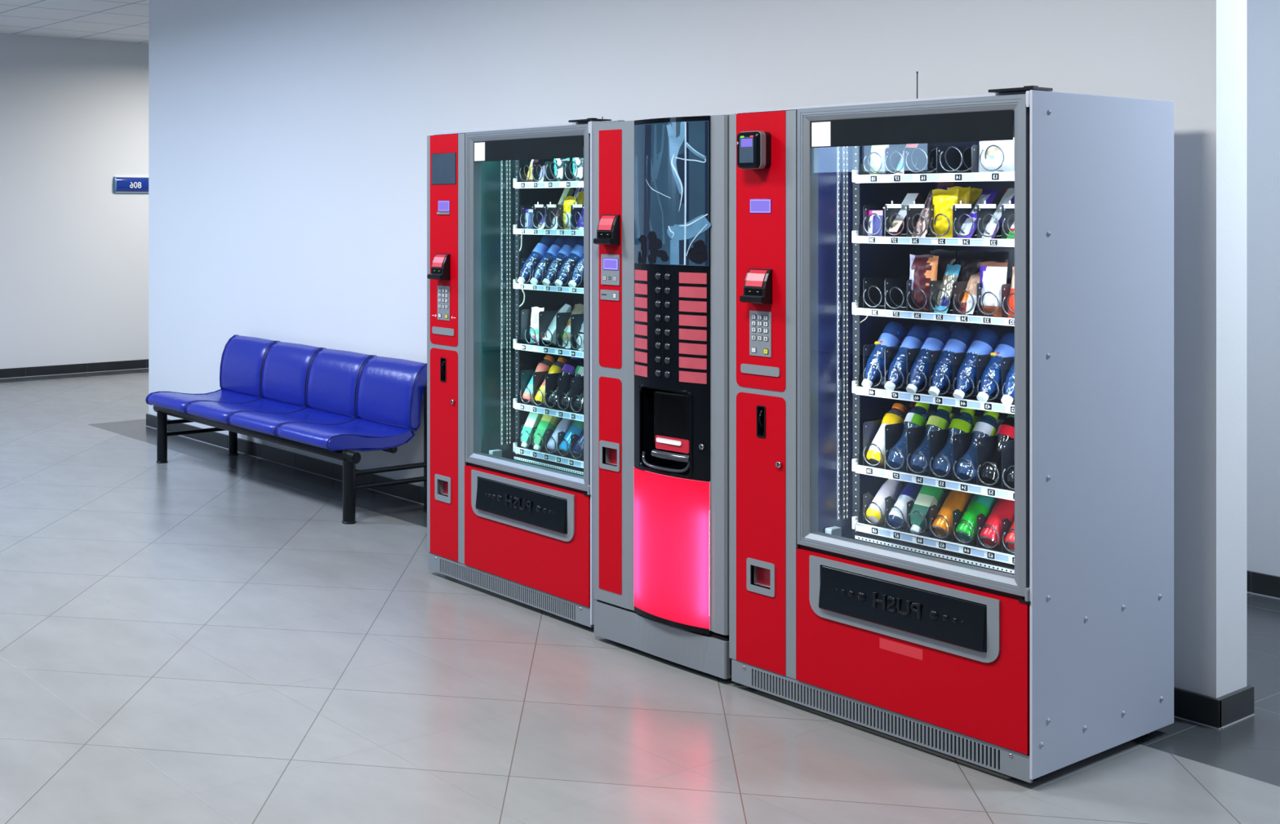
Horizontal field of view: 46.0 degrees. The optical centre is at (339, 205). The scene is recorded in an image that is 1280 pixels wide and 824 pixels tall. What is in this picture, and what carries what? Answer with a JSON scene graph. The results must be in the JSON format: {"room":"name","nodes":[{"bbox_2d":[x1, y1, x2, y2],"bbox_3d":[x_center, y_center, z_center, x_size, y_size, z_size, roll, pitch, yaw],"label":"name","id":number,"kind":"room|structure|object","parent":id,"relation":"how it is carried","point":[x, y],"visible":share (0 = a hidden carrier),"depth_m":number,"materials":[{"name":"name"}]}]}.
{"room":"waiting area","nodes":[
{"label":"waiting area","id":0,"kind":"room"},
{"bbox_2d":[0,33,148,368],"bbox_3d":[-5.819,0.004,11.051,14.300,3.056,0.190,0,0,-34],"label":"wall","id":1,"kind":"structure","parent":0,"point":[74,112],"depth_m":13.24,"materials":[{"name":"paint"}]},
{"bbox_2d":[0,359,148,378],"bbox_3d":[-5.679,1.490,11.023,14.100,0.085,0.016,0,0,-34],"label":"baseboard","id":2,"kind":"structure","parent":1,"relation":"attached to","point":[134,364],"depth_m":13.24,"materials":[{"name":"tile"}]},
{"bbox_2d":[113,176,148,192],"bbox_3d":[-1.883,-0.194,13.608,0.495,0.152,0.044,0,0,-34],"label":"room sign","id":3,"kind":"object","parent":1,"relation":"attached to","point":[121,184],"visible":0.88,"depth_m":13.55,"materials":[{"name":"blue"}]},
{"bbox_2d":[0,0,148,43],"bbox_3d":[-1.519,-1.574,4.779,14.300,0.100,15.600,0,0,-34],"label":"ceiling","id":4,"kind":"structure","parent":0,"point":[117,20],"depth_m":11.85,"materials":[{"name":"tile"}]},
{"bbox_2d":[0,368,1279,823],"bbox_3d":[-1.519,1.582,4.779,14.300,0.100,15.600,0,0,-34],"label":"floor","id":5,"kind":"structure","parent":0,"point":[202,636],"depth_m":4.49,"materials":[{"name":"tile"}]},
{"bbox_2d":[145,334,426,524],"bbox_3d":[-0.338,1.163,7.959,0.641,0.739,2.115,0,0,-34],"label":"bench","id":6,"kind":"object","parent":5,"relation":"on","point":[331,403],"visible":0.99,"depth_m":7.77,"materials":[{"name":"blue"}]},
{"bbox_2d":[426,117,611,627],"bbox_3d":[0.920,0.610,5.804,0.790,1.845,1.011,0,0,-32],"label":"vending machine","id":7,"kind":"object","parent":5,"relation":"on","point":[505,518],"visible":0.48,"depth_m":5.82,"materials":[{"name":"paint"}]},
{"bbox_2d":[524,208,533,229],"bbox_3d":[0.775,0.055,5.899,0.038,0.082,0.058,0,0,-32],"label":"box","id":8,"kind":"object","parent":7,"relation":"in","point":[530,211],"visible":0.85,"depth_m":5.89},
{"bbox_2d":[520,412,542,448],"bbox_3d":[0.782,0.900,5.894,0.116,0.164,0.053,0,0,-32],"label":"bottle","id":9,"kind":"object","parent":7,"relation":"in","point":[533,420],"visible":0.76,"depth_m":5.87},
{"bbox_2d":[525,159,539,182],"bbox_3d":[0.784,-0.152,5.907,0.047,0.122,0.046,0,0,-32],"label":"pouch","id":10,"kind":"object","parent":7,"relation":"in","point":[530,180],"visible":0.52,"depth_m":5.90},
{"bbox_2d":[517,235,555,284],"bbox_3d":[0.795,0.218,5.904,0.186,0.201,0.067,0,0,-30],"label":"water bottle","id":11,"kind":"object","parent":7,"relation":"on","point":[545,242],"visible":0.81,"depth_m":5.88,"materials":[{"name":"blue plastic"}]},
{"bbox_2d":[529,306,544,344],"bbox_3d":[0.796,0.486,5.880,0.052,0.152,0.072,0,0,-5],"label":"pouch","id":12,"kind":"object","parent":7,"relation":"in","point":[535,310],"visible":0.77,"depth_m":5.87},
{"bbox_2d":[522,355,555,404],"bbox_3d":[0.808,0.706,5.906,0.153,0.194,0.067,0,0,-30],"label":"juice bottle","id":13,"kind":"object","parent":7,"relation":"in","point":[544,365],"visible":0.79,"depth_m":5.89,"materials":[{"name":"plastic"}]},
{"bbox_2d":[533,414,560,451],"bbox_3d":[0.826,0.902,5.832,0.122,0.161,0.053,0,0,-32],"label":"bottle","id":14,"kind":"object","parent":7,"relation":"in","point":[547,422],"visible":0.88,"depth_m":5.82,"materials":[{"name":"plastic"}]},
{"bbox_2d":[529,236,567,284],"bbox_3d":[0.842,0.221,5.839,0.194,0.194,0.064,0,0,-32],"label":"water bottle","id":15,"kind":"object","parent":7,"relation":"on","point":[553,251],"visible":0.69,"depth_m":5.82,"materials":[{"name":"blue plastic"}]},
{"bbox_2d":[513,419,583,468],"bbox_3d":[1.043,0.945,5.750,0.432,0.118,0.652,0,0,-34],"label":"tray","id":16,"kind":"object","parent":7,"relation":"on","point":[544,457],"depth_m":5.77,"materials":[{"name":"grey metal"}]},
{"bbox_2d":[513,369,583,422],"bbox_3d":[1.043,0.747,5.750,0.432,0.156,0.652,0,0,-34],"label":"tray","id":17,"kind":"object","parent":7,"relation":"on","point":[522,378],"depth_m":5.78,"materials":[{"name":"grey metal"}]},
{"bbox_2d":[513,306,583,358],"bbox_3d":[1.043,0.503,5.750,0.432,0.160,0.652,0,0,-34],"label":"tray","id":18,"kind":"object","parent":7,"relation":"on","point":[522,315],"depth_m":5.81,"materials":[{"name":"grey metal"}]},
{"bbox_2d":[513,258,583,293],"bbox_3d":[1.043,0.277,5.750,0.432,0.123,0.652,0,0,-34],"label":"tray","id":19,"kind":"object","parent":7,"relation":"on","point":[527,287],"depth_m":5.79,"materials":[{"name":"grey metal"}]},
{"bbox_2d":[513,201,583,235],"bbox_3d":[1.043,0.051,5.750,0.432,0.130,0.652,0,0,-34],"label":"tray","id":20,"kind":"object","parent":7,"relation":"on","point":[550,209],"depth_m":5.79,"materials":[{"name":"grey metal"}]},
{"bbox_2d":[513,160,583,188],"bbox_3d":[1.043,-0.122,5.750,0.432,0.106,0.652,0,0,-34],"label":"tray","id":21,"kind":"object","parent":7,"relation":"on","point":[521,168],"depth_m":5.79,"materials":[{"name":"grey metal"}]},
{"bbox_2d":[514,455,583,475],"bbox_3d":[1.062,1.022,5.751,0.457,0.013,0.618,0,0,-32],"label":"grille","id":22,"kind":"object","parent":7,"relation":"attached to","point":[539,460],"depth_m":5.71,"materials":[{"name":"grey metal"}]},
{"bbox_2d":[534,356,568,405],"bbox_3d":[0.851,0.708,5.843,0.158,0.192,0.067,0,0,-30],"label":"juice bottle","id":23,"kind":"object","parent":7,"relation":"in","point":[557,366],"visible":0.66,"depth_m":5.83,"materials":[{"name":"plastic"}]},
{"bbox_2d":[542,303,571,346],"bbox_3d":[0.867,0.477,5.824,0.125,0.164,0.057,0,0,-31],"label":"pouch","id":24,"kind":"object","parent":7,"relation":"in","point":[566,308],"visible":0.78,"depth_m":5.81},
{"bbox_2d":[550,198,564,229],"bbox_3d":[0.876,0.031,5.789,0.086,0.130,0.046,0,0,-32],"label":"pack","id":25,"kind":"object","parent":7,"relation":"in","point":[555,227],"visible":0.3,"depth_m":5.77},
{"bbox_2d":[546,417,573,453],"bbox_3d":[0.889,0.890,5.778,0.158,0.185,0.061,0,0,-32],"label":"bottle","id":26,"kind":"object","parent":7,"relation":"in","point":[564,424],"visible":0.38,"depth_m":5.75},
{"bbox_2d":[542,235,579,285],"bbox_3d":[0.880,0.220,5.776,0.192,0.196,0.064,0,0,-32],"label":"water bottle","id":27,"kind":"object","parent":7,"relation":"on","point":[571,242],"visible":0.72,"depth_m":5.75,"materials":[{"name":"blue plastic"}]},
{"bbox_2d":[552,157,570,181],"bbox_3d":[0.876,-0.161,5.762,0.049,0.138,0.098,0,0,-30],"label":"bag","id":28,"kind":"object","parent":7,"relation":"in","point":[559,162],"visible":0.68,"depth_m":5.74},
{"bbox_2d":[546,356,581,408],"bbox_3d":[0.893,0.698,5.776,0.162,0.211,0.068,0,0,-30],"label":"drink bottle","id":29,"kind":"object","parent":7,"relation":"in","point":[569,368],"visible":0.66,"depth_m":5.76,"materials":[{"name":"plastic"}]},
{"bbox_2d":[557,187,573,204],"bbox_3d":[0.890,0.011,5.861,0.111,0.170,0.034,0,0,-32],"label":"box","id":30,"kind":"object","parent":7,"relation":"in","point":[567,192],"visible":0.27,"depth_m":5.87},
{"bbox_2d":[554,235,583,286],"bbox_3d":[0.918,0.219,5.713,0.189,0.199,0.064,0,0,-32],"label":"water bottle","id":31,"kind":"object","parent":7,"relation":"on","point":[577,251],"visible":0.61,"depth_m":5.68,"materials":[{"name":"blue plastic"}]},
{"bbox_2d":[563,195,576,229],"bbox_3d":[0.898,0.030,5.704,0.041,0.134,0.070,0,0,-28],"label":"bag","id":32,"kind":"object","parent":7,"relation":"in","point":[569,201],"visible":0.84,"depth_m":5.69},
{"bbox_2d":[559,420,583,457],"bbox_3d":[0.920,0.902,5.708,0.141,0.160,0.065,0,0,-31],"label":"bottle","id":33,"kind":"object","parent":7,"relation":"in","point":[576,427],"visible":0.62,"depth_m":5.68,"materials":[{"name":"blue plastic"}]},
{"bbox_2d":[560,361,583,410],"bbox_3d":[0.933,0.698,5.712,0.162,0.211,0.068,0,0,-30],"label":"drink bottle","id":34,"kind":"object","parent":7,"relation":"in","point":[579,372],"visible":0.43,"depth_m":5.69,"materials":[{"name":"plastic"}]},
{"bbox_2d":[561,303,583,348],"bbox_3d":[0.918,0.475,5.739,0.093,0.172,0.070,0,0,-32],"label":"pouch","id":35,"kind":"object","parent":7,"relation":"in","point":[578,308],"visible":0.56,"depth_m":5.73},
{"bbox_2d":[568,253,583,287],"bbox_3d":[0.959,0.218,5.645,0.186,0.201,0.067,0,0,-30],"label":"water bottle","id":36,"kind":"object","parent":7,"relation":"on","point":[576,277],"visible":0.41,"depth_m":5.60,"materials":[{"name":"blue plastic"}]},
{"bbox_2d":[571,146,583,181],"bbox_3d":[0.935,-0.161,5.669,0.049,0.139,0.099,0,0,-27],"label":"bag","id":37,"kind":"object","parent":7,"relation":"in","point":[579,161],"visible":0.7,"depth_m":5.65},
{"bbox_2d":[572,428,583,459],"bbox_3d":[0.961,0.902,5.644,0.141,0.160,0.065,0,0,-31],"label":"bottle","id":38,"kind":"object","parent":7,"relation":"in","point":[576,451],"visible":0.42,"depth_m":5.61,"materials":[{"name":"blue plastic"}]},
{"bbox_2d":[573,388,583,413],"bbox_3d":[0.974,0.698,5.648,0.162,0.211,0.068,0,0,-30],"label":"drink bottle","id":39,"kind":"object","parent":7,"relation":"in","point":[576,403],"visible":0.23,"depth_m":5.61,"materials":[{"name":"plastic"}]},
{"bbox_2d":[575,208,583,230],"bbox_3d":[0.949,0.042,5.649,0.060,0.110,0.056,0,0,-32],"label":"bar","id":40,"kind":"object","parent":7,"relation":"in","point":[581,228],"visible":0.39,"depth_m":5.64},
{"bbox_2d":[576,321,583,351],"bbox_3d":[0.953,0.494,5.663,0.070,0.139,0.072,0,0,-32],"label":"pouch","id":41,"kind":"object","parent":7,"relation":"in","point":[581,331],"visible":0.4,"depth_m":5.65,"materials":[{"name":"white"}]},
{"bbox_2d":[577,191,583,204],"bbox_3d":[0.959,0.020,5.726,0.046,0.154,0.078,0,0,-30],"label":"bag","id":42,"kind":"object","parent":7,"relation":"in","point":[580,194],"visible":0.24,"depth_m":5.73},
{"bbox_2d":[593,113,735,679],"bbox_3d":[1.333,0.610,5.059,0.750,1.845,0.603,0,0,-34],"label":"coffee machine","id":43,"kind":"object","parent":5,"relation":"on","point":[661,238],"visible":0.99,"depth_m":4.82,"materials":[{"name":"paint"}]},
{"bbox_2d":[634,121,711,265],"bbox_3d":[1.087,-0.040,4.811,0.033,0.470,0.334,0,0,-35],"label":"picture","id":44,"kind":"object","parent":43,"relation":"attached to","point":[673,160],"depth_m":4.78,"materials":[{"name":"glass"}]},
{"bbox_2d":[728,71,1173,783],"bbox_3d":[1.801,0.559,4.399,0.802,1.945,1.014,0,0,-34],"label":"vending machine","id":45,"kind":"object","parent":5,"relation":"on","point":[1055,652],"visible":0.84,"depth_m":4.15,"materials":[{"name":"paint"}]},
{"bbox_2d":[867,209,884,236],"bbox_3d":[1.656,0.055,4.495,0.038,0.082,0.068,0,0,-34],"label":"box","id":46,"kind":"object","parent":45,"relation":"in","point":[874,221],"visible":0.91,"depth_m":4.47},
{"bbox_2d":[869,144,888,174],"bbox_3d":[1.669,-0.151,4.499,0.056,0.118,0.055,0,0,11],"label":"bag","id":47,"kind":"object","parent":45,"relation":"in","point":[875,161],"visible":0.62,"depth_m":4.48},
{"bbox_2d":[861,321,905,388],"bbox_3d":[1.677,0.461,4.498,0.187,0.201,0.063,0,0,-35],"label":"water bottle","id":48,"kind":"object","parent":45,"relation":"in","point":[894,332],"visible":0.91,"depth_m":4.48,"materials":[{"name":"blue plastic"}]},
{"bbox_2d":[866,479,904,524],"bbox_3d":[1.700,0.899,4.511,0.178,0.166,0.061,0,0,-34],"label":"bottle","id":49,"kind":"object","parent":45,"relation":"in","point":[892,488],"visible":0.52,"depth_m":4.48,"materials":[{"name":"plastic"}]},
{"bbox_2d":[866,403,906,466],"bbox_3d":[1.695,0.710,4.505,0.165,0.187,0.067,0,0,-32],"label":"juice bottle","id":50,"kind":"object","parent":45,"relation":"in","point":[896,415],"visible":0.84,"depth_m":4.49,"materials":[{"name":"plastic"}]},
{"bbox_2d":[880,321,921,384],"bbox_3d":[1.757,0.464,4.552,0.194,0.194,0.063,0,0,-35],"label":"water bottle","id":51,"kind":"object","parent":45,"relation":"in","point":[910,325],"visible":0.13,"depth_m":4.57,"materials":[{"name":"blue plastic"}]},
{"bbox_2d":[888,482,922,529],"bbox_3d":[1.742,0.897,4.445,0.174,0.170,0.061,0,0,-34],"label":"bottle","id":52,"kind":"object","parent":45,"relation":"in","point":[911,491],"visible":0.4,"depth_m":4.41,"materials":[{"name":"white plastic"}]},
{"bbox_2d":[888,193,922,236],"bbox_3d":[1.728,0.029,4.460,0.132,0.134,0.042,0,0,-34],"label":"box","id":53,"kind":"object","parent":45,"relation":"in","point":[897,224],"visible":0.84,"depth_m":4.45,"materials":[{"name":"cardboard"}]},
{"bbox_2d":[893,143,918,174],"bbox_3d":[1.730,-0.145,4.442,0.075,0.106,0.042,0,0,-34],"label":"pouch","id":54,"kind":"object","parent":45,"relation":"in","point":[908,145],"visible":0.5,"depth_m":4.44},
{"bbox_2d":[884,324,929,391],"bbox_3d":[1.726,0.464,4.434,0.194,0.194,0.063,0,0,-35],"label":"water bottle","id":55,"kind":"object","parent":45,"relation":"in","point":[917,335],"visible":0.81,"depth_m":4.42,"materials":[{"name":"blue plastic"}]},
{"bbox_2d":[887,402,929,470],"bbox_3d":[1.740,0.701,4.442,0.173,0.204,0.068,0,0,-32],"label":"drink bottle","id":56,"kind":"object","parent":45,"relation":"in","point":[917,416],"visible":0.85,"depth_m":4.43,"materials":[{"name":"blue plastic"}]},
{"bbox_2d":[904,401,916,417],"bbox_3d":[1.769,0.709,4.549,0.163,0.189,0.067,0,0,-32],"label":"juice bottle","id":57,"kind":"object","parent":45,"relation":"in","point":[913,404],"visible":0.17,"depth_m":4.57,"materials":[{"name":"plastic"}]},
{"bbox_2d":[911,191,933,237],"bbox_3d":[1.771,0.025,4.386,0.101,0.143,0.050,0,0,-34],"label":"pack","id":58,"kind":"object","parent":45,"relation":"in","point":[920,226],"visible":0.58,"depth_m":4.37},
{"bbox_2d":[902,323,944,386],"bbox_3d":[1.801,0.463,4.486,0.192,0.196,0.063,0,0,-35],"label":"water bottle","id":59,"kind":"object","parent":45,"relation":"in","point":[932,326],"visible":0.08,"depth_m":4.51,"materials":[{"name":"blue plastic"}]},
{"bbox_2d":[909,253,938,311],"bbox_3d":[1.749,0.233,4.365,0.056,0.172,0.099,0,0,-40],"label":"bag","id":60,"kind":"object","parent":45,"relation":"in","point":[924,268],"visible":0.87,"depth_m":4.35,"materials":[{"name":"plastic"}]},
{"bbox_2d":[910,484,946,534],"bbox_3d":[1.760,0.906,4.369,0.136,0.152,0.053,0,0,-34],"label":"bottle","id":61,"kind":"object","parent":45,"relation":"in","point":[928,496],"visible":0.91,"depth_m":4.35,"materials":[{"name":"plastic"}]},
{"bbox_2d":[906,325,951,393],"bbox_3d":[1.767,0.463,4.373,0.192,0.196,0.063,0,0,-35],"label":"water bottle","id":62,"kind":"object","parent":45,"relation":"in","point":[938,337],"visible":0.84,"depth_m":4.36,"materials":[{"name":"blue plastic"}]},
{"bbox_2d":[909,404,951,474],"bbox_3d":[1.783,0.701,4.380,0.172,0.204,0.069,0,0,-31],"label":"drink bottle","id":63,"kind":"object","parent":45,"relation":"in","point":[940,420],"visible":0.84,"depth_m":4.37,"materials":[{"name":"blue plastic"}]},
{"bbox_2d":[926,404,938,420],"bbox_3d":[1.816,0.701,4.492,0.173,0.204,0.068,0,0,-32],"label":"drink bottle","id":64,"kind":"object","parent":45,"relation":"in","point":[932,409],"visible":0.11,"depth_m":4.50,"materials":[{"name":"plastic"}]},
{"bbox_2d":[852,484,1014,564],"bbox_3d":[1.930,0.945,4.353,0.410,0.118,0.640,0,0,-34],"label":"tray","id":65,"kind":"object","parent":45,"relation":"on","point":[926,542],"depth_m":4.31,"materials":[{"name":"grey metal"}]},
{"bbox_2d":[852,419,1014,501],"bbox_3d":[1.930,0.747,4.353,0.410,0.156,0.640,0,0,-34],"label":"tray","id":66,"kind":"object","parent":45,"relation":"on","point":[864,431],"depth_m":4.32,"materials":[{"name":"grey metal"}]},
{"bbox_2d":[852,344,1014,414],"bbox_3d":[1.930,0.507,4.353,0.410,0.152,0.640,0,0,-34],"label":"tray","id":67,"kind":"object","parent":45,"relation":"on","point":[861,353],"depth_m":4.31,"materials":[{"name":"grey metal"}]},
{"bbox_2d":[852,275,1014,326],"bbox_3d":[1.930,0.281,4.353,0.410,0.115,0.640,0,0,-34],"label":"tray","id":68,"kind":"object","parent":45,"relation":"on","point":[873,297],"depth_m":4.37,"materials":[{"name":"grey metal"}]},
{"bbox_2d":[852,200,1014,247],"bbox_3d":[1.930,0.051,4.353,0.410,0.130,0.640,0,0,-34],"label":"tray","id":69,"kind":"object","parent":45,"relation":"on","point":[860,218],"depth_m":4.31,"materials":[{"name":"grey metal"}]},
{"bbox_2d":[852,144,1014,182],"bbox_3d":[1.930,-0.122,4.353,0.410,0.106,0.640,0,0,-34],"label":"tray","id":70,"kind":"object","parent":45,"relation":"on","point":[921,164],"depth_m":4.36,"materials":[{"name":"grey metal"}]},
{"bbox_2d":[854,533,1014,574],"bbox_3d":[1.949,1.022,4.355,0.457,0.013,0.618,0,0,-34],"label":"shelf","id":71,"kind":"object","parent":45,"relation":"attached to","point":[995,564],"depth_m":4.26,"materials":[{"name":"grey metal"}]},
{"bbox_2d":[926,182,954,236],"bbox_3d":[1.817,0.006,4.403,0.075,0.180,0.055,0,0,-34],"label":"pack","id":72,"kind":"object","parent":45,"relation":"in","point":[941,185],"visible":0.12,"depth_m":4.41},
{"bbox_2d":[928,249,955,280],"bbox_3d":[1.815,0.226,4.392,0.051,0.186,0.093,0,0,-42],"label":"bag","id":73,"kind":"object","parent":45,"relation":"in","point":[945,257],"visible":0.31,"depth_m":4.37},
{"bbox_2d":[924,324,965,390],"bbox_3d":[1.841,0.462,4.424,0.189,0.199,0.063,0,0,-35],"label":"water bottle","id":74,"kind":"object","parent":45,"relation":"in","point":[953,327],"visible":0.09,"depth_m":4.44,"materials":[{"name":"blue plastic"}]},
{"bbox_2d":[932,188,959,237],"bbox_3d":[1.786,0.024,4.297,0.046,0.146,0.087,0,0,-42],"label":"bag","id":75,"kind":"object","parent":45,"relation":"in","point":[943,201],"visible":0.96,"depth_m":4.28,"materials":[{"name":"plastic"}]},
{"bbox_2d":[933,264,961,313],"bbox_3d":[1.801,0.248,4.317,0.079,0.146,0.048,0,0,-34],"label":"bar","id":76,"kind":"object","parent":45,"relation":"in","point":[952,272],"visible":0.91,"depth_m":4.31,"materials":[{"name":"plastic"}]},
{"bbox_2d":[928,326,973,396],"bbox_3d":[1.807,0.462,4.311,0.189,0.199,0.063,0,0,-35],"label":"water bottle","id":77,"kind":"object","parent":45,"relation":"in","point":[961,339],"visible":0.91,"depth_m":4.29,"materials":[{"name":"blue plastic"}]},
{"bbox_2d":[932,489,973,538],"bbox_3d":[1.816,0.907,4.312,0.153,0.151,0.066,0,0,-33],"label":"bottle","id":78,"kind":"object","parent":45,"relation":"in","point":[956,500],"visible":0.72,"depth_m":4.29,"materials":[{"name":"orange plastic"}]},
{"bbox_2d":[932,408,975,478],"bbox_3d":[1.826,0.701,4.317,0.173,0.205,0.068,0,0,-32],"label":"drink bottle","id":79,"kind":"object","parent":45,"relation":"in","point":[962,423],"visible":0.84,"depth_m":4.31,"materials":[{"name":"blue plastic"}]},
{"bbox_2d":[948,407,961,427],"bbox_3d":[1.859,0.701,4.429,0.173,0.204,0.068,0,0,-32],"label":"drink bottle","id":80,"kind":"object","parent":45,"relation":"in","point":[956,411],"visible":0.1,"depth_m":4.44,"materials":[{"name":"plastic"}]},
{"bbox_2d":[946,186,970,204],"bbox_3d":[1.837,0.020,4.327,0.047,0.154,0.077,0,0,-42],"label":"bag","id":81,"kind":"object","parent":45,"relation":"in","point":[963,196],"visible":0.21,"depth_m":4.31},
{"bbox_2d":[946,324,986,394],"bbox_3d":[1.882,0.461,4.362,0.187,0.201,0.063,0,0,-35],"label":"water bottle","id":82,"kind":"object","parent":45,"relation":"in","point":[975,329],"visible":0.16,"depth_m":4.38,"materials":[{"name":"blue plastic"}]},
{"bbox_2d":[958,272,979,315],"bbox_3d":[1.849,0.256,4.256,0.083,0.126,0.052,0,0,-34],"label":"pouch","id":83,"kind":"object","parent":45,"relation":"in","point":[966,302],"visible":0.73,"depth_m":4.25,"materials":[{"name":"plastic"}]},
{"bbox_2d":[956,249,984,313],"bbox_3d":[1.867,0.226,4.316,0.051,0.186,0.093,0,0,-41],"label":"bag","id":84,"kind":"object","parent":45,"relation":"in","point":[969,260],"visible":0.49,"depth_m":4.31,"materials":[{"name":"plastic"}]},
{"bbox_2d":[952,328,998,399],"bbox_3d":[1.851,0.461,4.245,0.187,0.201,0.063,0,0,-35],"label":"water bottle","id":85,"kind":"object","parent":45,"relation":"in","point":[985,340],"visible":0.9,"depth_m":4.23,"materials":[{"name":"blue plastic"}]},
{"bbox_2d":[955,493,996,543],"bbox_3d":[1.859,0.907,4.250,0.153,0.151,0.066,0,0,-33],"label":"bottle","id":86,"kind":"object","parent":45,"relation":"in","point":[979,504],"visible":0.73,"depth_m":4.23,"materials":[{"name":"green plastic"}]},
{"bbox_2d":[969,187,982,204],"bbox_3d":[1.886,0.022,4.358,0.045,0.150,0.076,0,0,-30],"label":"bag","id":87,"kind":"object","parent":45,"relation":"in","point":[975,193],"visible":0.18,"depth_m":4.34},
{"bbox_2d":[955,410,999,481],"bbox_3d":[1.869,0.701,4.255,0.172,0.204,0.069,0,0,-31],"label":"drink bottle","id":88,"kind":"object","parent":45,"relation":"in","point":[986,426],"visible":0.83,"depth_m":4.24,"materials":[{"name":"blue plastic"}]},
{"bbox_2d":[956,188,999,238],"bbox_3d":[1.872,0.023,4.274,0.152,0.147,0.052,0,0,-34],"label":"bar","id":89,"kind":"object","parent":45,"relation":"in","point":[988,195],"visible":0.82,"depth_m":4.27,"materials":[{"name":"plastic"}]},
{"bbox_2d":[971,409,985,431],"bbox_3d":[1.901,0.701,4.367,0.173,0.204,0.068,0,0,-32],"label":"drink bottle","id":90,"kind":"object","parent":45,"relation":"in","point":[978,415],"visible":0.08,"depth_m":4.37,"materials":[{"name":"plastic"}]},
{"bbox_2d":[971,328,1014,395],"bbox_3d":[1.931,0.464,4.299,0.194,0.194,0.063,0,0,-35],"label":"water bottle","id":91,"kind":"object","parent":45,"relation":"in","point":[1000,333],"visible":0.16,"depth_m":4.32,"materials":[{"name":"blue plastic"}]},
{"bbox_2d":[979,261,1008,316],"bbox_3d":[1.874,0.239,4.176,0.049,0.159,0.088,0,0,-36],"label":"bag","id":92,"kind":"object","parent":45,"relation":"in","point":[993,274],"visible":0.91,"depth_m":4.16,"materials":[{"name":"plastic"}]},
{"bbox_2d":[980,250,1008,284],"bbox_3d":[1.909,0.226,4.253,0.050,0.186,0.093,0,0,-31],"label":"bag","id":93,"kind":"object","parent":45,"relation":"in","point":[999,256],"visible":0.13,"depth_m":4.25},
{"bbox_2d":[976,332,1014,402],"bbox_3d":[1.896,0.464,4.186,0.194,0.194,0.063,0,0,-35],"label":"water bottle","id":94,"kind":"object","parent":45,"relation":"in","point":[1006,347],"visible":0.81,"depth_m":4.16,"materials":[{"name":"blue plastic"}]},
{"bbox_2d":[977,137,1014,172],"bbox_3d":[1.889,-0.155,4.175,0.065,0.139,0.119,0,0,-43],"label":"bag","id":95,"kind":"object","parent":45,"relation":"in","point":[993,160],"visible":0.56,"depth_m":4.15,"materials":[{"name":"plastic"}]},
{"bbox_2d":[979,497,1014,549],"bbox_3d":[1.901,0.906,4.187,0.152,0.152,0.066,0,0,-33],"label":"bottle","id":96,"kind":"object","parent":45,"relation":"in","point":[1002,509],"visible":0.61,"depth_m":4.16,"materials":[{"name":"red plastic"}]},
{"bbox_2d":[980,413,1014,486],"bbox_3d":[1.910,0.699,4.189,0.167,0.207,0.070,0,0,-30],"label":"drink bottle","id":97,"kind":"object","parent":45,"relation":"in","point":[1006,431],"visible":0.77,"depth_m":4.17,"materials":[{"name":"plastic"}]},
{"bbox_2d":[981,187,1014,238],"bbox_3d":[1.914,0.022,4.215,0.149,0.149,0.046,0,0,-34],"label":"bar","id":98,"kind":"object","parent":45,"relation":"in","point":[1009,195],"visible":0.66,"depth_m":4.21,"materials":[{"name":"plastic"}]},
{"bbox_2d":[995,413,1008,433],"bbox_3d":[1.944,0.701,4.304,0.173,0.204,0.068,0,0,-32],"label":"drink bottle","id":99,"kind":"object","parent":45,"relation":"in","point":[1002,416],"visible":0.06,"depth_m":4.31,"materials":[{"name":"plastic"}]},
{"bbox_2d":[1000,360,1014,404],"bbox_3d":[1.937,0.463,4.125,0.192,0.196,0.063,0,0,-35],"label":"water bottle","id":100,"kind":"object","parent":45,"relation":"in","point":[1006,399],"visible":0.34,"depth_m":4.08,"materials":[{"name":"blue plastic"}]},
{"bbox_2d":[1004,520,1014,552],"bbox_3d":[1.943,0.906,4.125,0.152,0.152,0.066,0,0,-33],"label":"bottle","id":101,"kind":"object","parent":45,"relation":"in","point":[1009,541],"visible":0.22,"depth_m":4.10,"materials":[{"name":"red plastic"}]},
{"bbox_2d":[1004,461,1014,488],"bbox_3d":[1.953,0.700,4.127,0.167,0.208,0.068,0,0,-31],"label":"drink bottle","id":102,"kind":"object","parent":45,"relation":"in","point":[1010,475],"visible":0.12,"depth_m":4.09,"materials":[{"name":"plastic"}]},
{"bbox_2d":[1008,266,1014,318],"bbox_3d":[1.928,0.246,4.114,0.058,0.150,0.076,0,0,-34],"label":"bag","id":103,"kind":"object","parent":45,"relation":"in","point":[1011,299],"visible":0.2,"depth_m":4.12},
{"bbox_2d":[148,0,1246,698],"bbox_3d":[0.700,0.004,7.234,0.190,3.056,7.012,0,0,-34],"label":"wall","id":104,"kind":"structure","parent":0,"point":[287,139],"depth_m":6.77,"materials":[{"name":"paint"}]},
{"bbox_2d":[146,413,1254,730],"bbox_3d":[0.694,1.490,7.230,0.220,0.085,7.042,0,0,-34],"label":"baseboard","id":105,"kind":"structure","parent":104,"relation":"attached to","point":[1233,708],"depth_m":7.63,"materials":[{"name":"tile"}]},
{"bbox_2d":[1246,0,1279,577],"bbox_3d":[3.538,0.004,6.003,0.175,3.056,11.900,0,0,-34],"label":"wall","id":106,"kind":"structure","parent":0,"point":[1263,16],"depth_m":5.71,"materials":[{"name":"paint"}]},
{"bbox_2d":[1246,570,1279,599],"bbox_3d":[3.459,1.490,5.949,0.016,0.085,11.900,0,0,-34],"label":"baseboard","id":107,"kind":"structure","parent":106,"relation":"attached to","point":[1257,584],"depth_m":5.70,"materials":[{"name":"tile"}]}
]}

